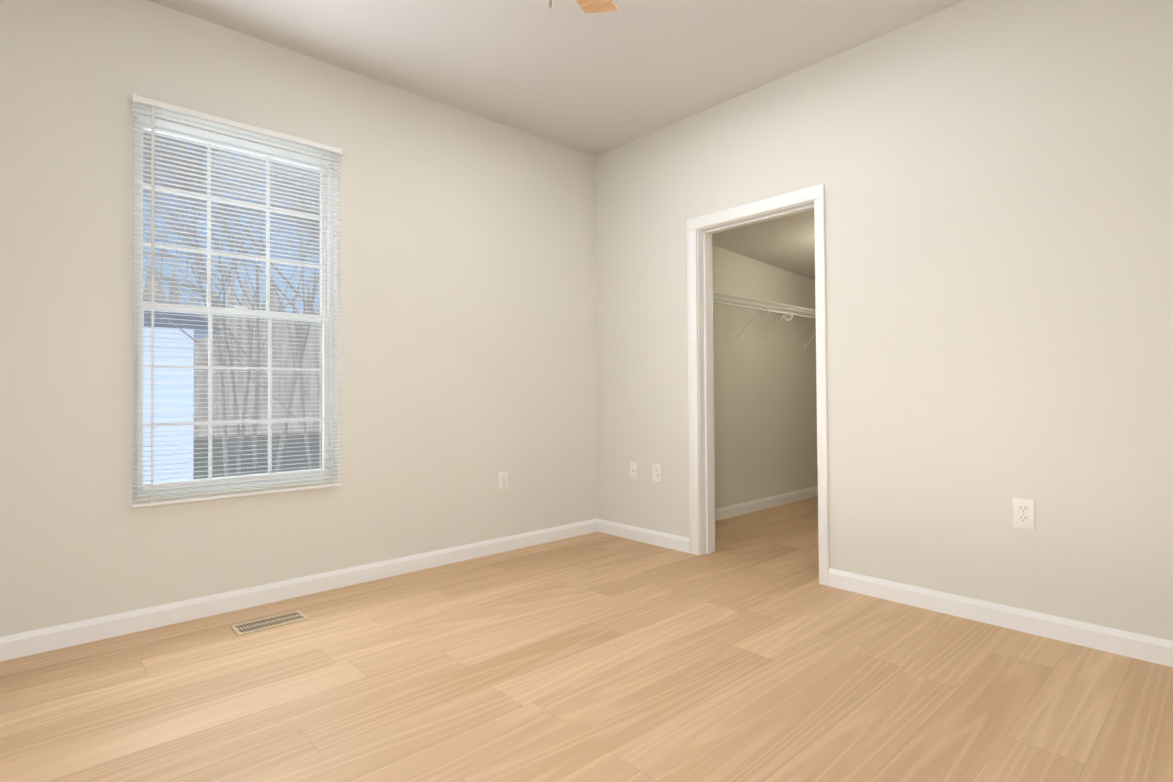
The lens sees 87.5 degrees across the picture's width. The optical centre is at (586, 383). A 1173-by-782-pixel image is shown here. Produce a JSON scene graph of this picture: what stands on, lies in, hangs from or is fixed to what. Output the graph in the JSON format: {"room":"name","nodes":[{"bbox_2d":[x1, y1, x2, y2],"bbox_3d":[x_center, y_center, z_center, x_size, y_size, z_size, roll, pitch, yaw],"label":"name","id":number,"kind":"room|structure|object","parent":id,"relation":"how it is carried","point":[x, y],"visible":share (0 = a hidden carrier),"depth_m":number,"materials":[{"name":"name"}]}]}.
{"room":"empty bedroom","nodes":[
{"label":"empty bedroom","id":0,"kind":"room"},
{"bbox_2d":[0,0,596,636],"bbox_3d":[-1.682,-0.307,2.954,4.890,2.725,0.150,0,-1,-42],"label":"wall","id":1,"kind":"structure","parent":0,"point":[464,342],"depth_m":3.11,"materials":[{"name":"beige paint"}]},
{"bbox_2d":[133,112,332,497],"bbox_3d":[-1.682,-0.346,2.979,0.861,1.683,0.090,0,-1,-42],"label":"window","id":2,"kind":"structure","parent":1,"relation":"in","point":[138,367],"depth_m":2.93,"materials":[{"name":"white plastic"}]},
{"bbox_2d":[131,93,342,507],"bbox_3d":[-1.600,-0.352,2.890,0.885,1.751,0.056,0,-1,-42],"label":"window blinds","id":3,"kind":"object","parent":2,"relation":"attached to","point":[152,105],"visible":0.81,"depth_m":2.84,"materials":[{"name":"white plastic"}]},
{"bbox_2d":[0,519,595,661],"bbox_3d":[-1.614,1.009,2.878,4.600,0.090,0.014,0,-1,-42],"label":"baseboard","id":4,"kind":"structure","parent":1,"relation":"attached to","point":[18,645],"depth_m":2.90,"materials":[{"name":"white wood"}]},
{"bbox_2d":[499,471,507,490],"bbox_3d":[-0.526,0.616,3.886,0.070,0.115,0.008,0,-1,-42],"label":"outlet","id":5,"kind":"object","parent":1,"relation":"attached to","point":[503,480],"visible":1,"depth_m":3.88,"materials":[{"name":"white plastic"}]},
{"bbox_2d":[149,0,964,156],"bbox_3d":[-0.290,-1.761,1.445,4.890,0.120,4.300,0,-1,-42],"label":"ceiling","id":6,"kind":"structure","parent":0,"point":[571,74],"depth_m":3.05,"materials":[{"name":"paint"}]},
{"bbox_2d":[549,0,617,12],"bbox_3d":[-0.233,-1.362,1.683,1.035,0.670,1.035,0,-1,-19],"label":"ceiling fan","id":7,"kind":"object","parent":6,"relation":"hanging from","point":[592,6],"visible":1,"depth_m":2.25,"materials":[{"name":"brown wood"}]},
{"bbox_2d":[0,496,1172,781],"bbox_3d":[0.891,1.081,2.468,8.040,0.100,4.300,0,-1,-42],"label":"floor","id":8,"kind":"structure","parent":0,"point":[750,648],"depth_m":2.08,"materials":[{"name":"brown wood"}]},
{"bbox_2d":[231,610,308,635],"bbox_3d":[-1.387,1.046,2.688,0.280,0.006,0.138,0,-1,-42],"label":"floor vent","id":9,"kind":"object","parent":8,"relation":"in","point":[249,627],"visible":1,"depth_m":2.68,"materials":[{"name":"beige metal"}]},
{"bbox_2d":[712,210,814,279],"bbox_3d":[2.175,-1.390,4.591,3.000,0.807,1.920,0,-1,-42],"label":"ceiling","id":10,"kind":"structure","parent":0,"point":[786,243],"depth_m":4.69,"materials":[{"name":"paint"}]},
{"bbox_2d":[712,245,817,508],"bbox_3d":[1.411,-0.292,5.530,3.150,2.725,0.530,0,-1,-42],"label":"wall","id":11,"kind":"structure","parent":0,"point":[765,418],"depth_m":5.21,"materials":[{"name":"beige paint"}]},
{"bbox_2d":[713,291,815,348],"bbox_3d":[1.641,-0.488,5.170,2.995,0.315,0.316,0,-1,-42],"label":"wire closet shelf","id":12,"kind":"object","parent":11,"relation":"attached to","point":[789,311],"visible":0.67,"depth_m":4.90,"materials":[{"name":"white metal"}]},
{"bbox_2d":[715,486,817,520],"bbox_3d":[1.549,1.021,5.259,3.000,0.090,0.014,0,-1,-42],"label":"baseboard","id":13,"kind":"structure","parent":11,"relation":"attached to","point":[768,502],"depth_m":5.22,"materials":[{"name":"white wood"}]},
{"bbox_2d":[595,0,1172,640],"bbox_3d":[1.522,-0.329,2.973,0.140,2.725,4.150,0,-1,-42],"label":"wall","id":14,"kind":"structure","parent":0,"point":[995,176],"depth_m":2.71,"materials":[{"name":"beige paint"}]},
{"bbox_2d":[630,462,636,478],"bbox_3d":[0.317,0.589,4.167,0.016,0.115,0.066,0,-1,-42],"label":"outlet","id":15,"kind":"object","parent":14,"relation":"attached to","point":[633,470],"visible":1,"depth_m":4.17,"materials":[{"name":"white plastic"}]},
{"bbox_2d":[596,519,689,552],"bbox_3d":[0.368,1.013,4.110,0.014,0.090,0.815,0,-1,-42],"label":"baseboard","id":16,"kind":"structure","parent":14,"relation":"attached to","point":[679,543],"depth_m":4.08,"materials":[{"name":"white wood"}]},
{"bbox_2d":[653,464,660,481],"bbox_3d":[0.462,0.582,4.014,0.008,0.115,0.070,0,-1,-42],"label":"outlet","id":17,"kind":"object","parent":14,"relation":"attached to","point":[657,472],"visible":1,"depth_m":4.01,"materials":[{"name":"white plastic"}]},
{"bbox_2d":[687,184,828,585],"bbox_3d":[0.996,0.007,3.545,0.174,2.077,0.891,0,-1,-42],"label":"door frame","id":18,"kind":"structure","parent":14,"relation":"attached to","point":[816,193],"depth_m":3.77,"materials":[{"name":"white wood"}]},
{"bbox_2d":[828,568,1172,666],"bbox_3d":[1.997,0.976,2.332,0.014,0.090,2.222,0,-1,-42],"label":"baseboard","id":19,"kind":"structure","parent":14,"relation":"attached to","point":[1080,633],"depth_m":2.55,"materials":[{"name":"white wood"}]},
{"bbox_2d":[1013,498,1034,529],"bbox_3d":[1.812,0.538,2.540,0.008,0.125,0.075,0,-1,-42],"label":"duplex electrical outlet","id":20,"kind":"object","parent":14,"relation":"attached to","point":[1023,513],"visible":1,"depth_m":2.54,"materials":[{"name":"white plastic"}]},
{"label":"outside","id":21,"kind":"structure","parent":0,"visible":0},
{"bbox_2d":[143,130,321,483],"bbox_3d":[-12.618,-5.513,33.741,90.000,16.774,59.840,0,-1,-42],"label":"scenery","id":22,"kind":"structure","parent":21,"point":[284,390],"depth_m":13.28,"materials":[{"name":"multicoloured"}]}
]}

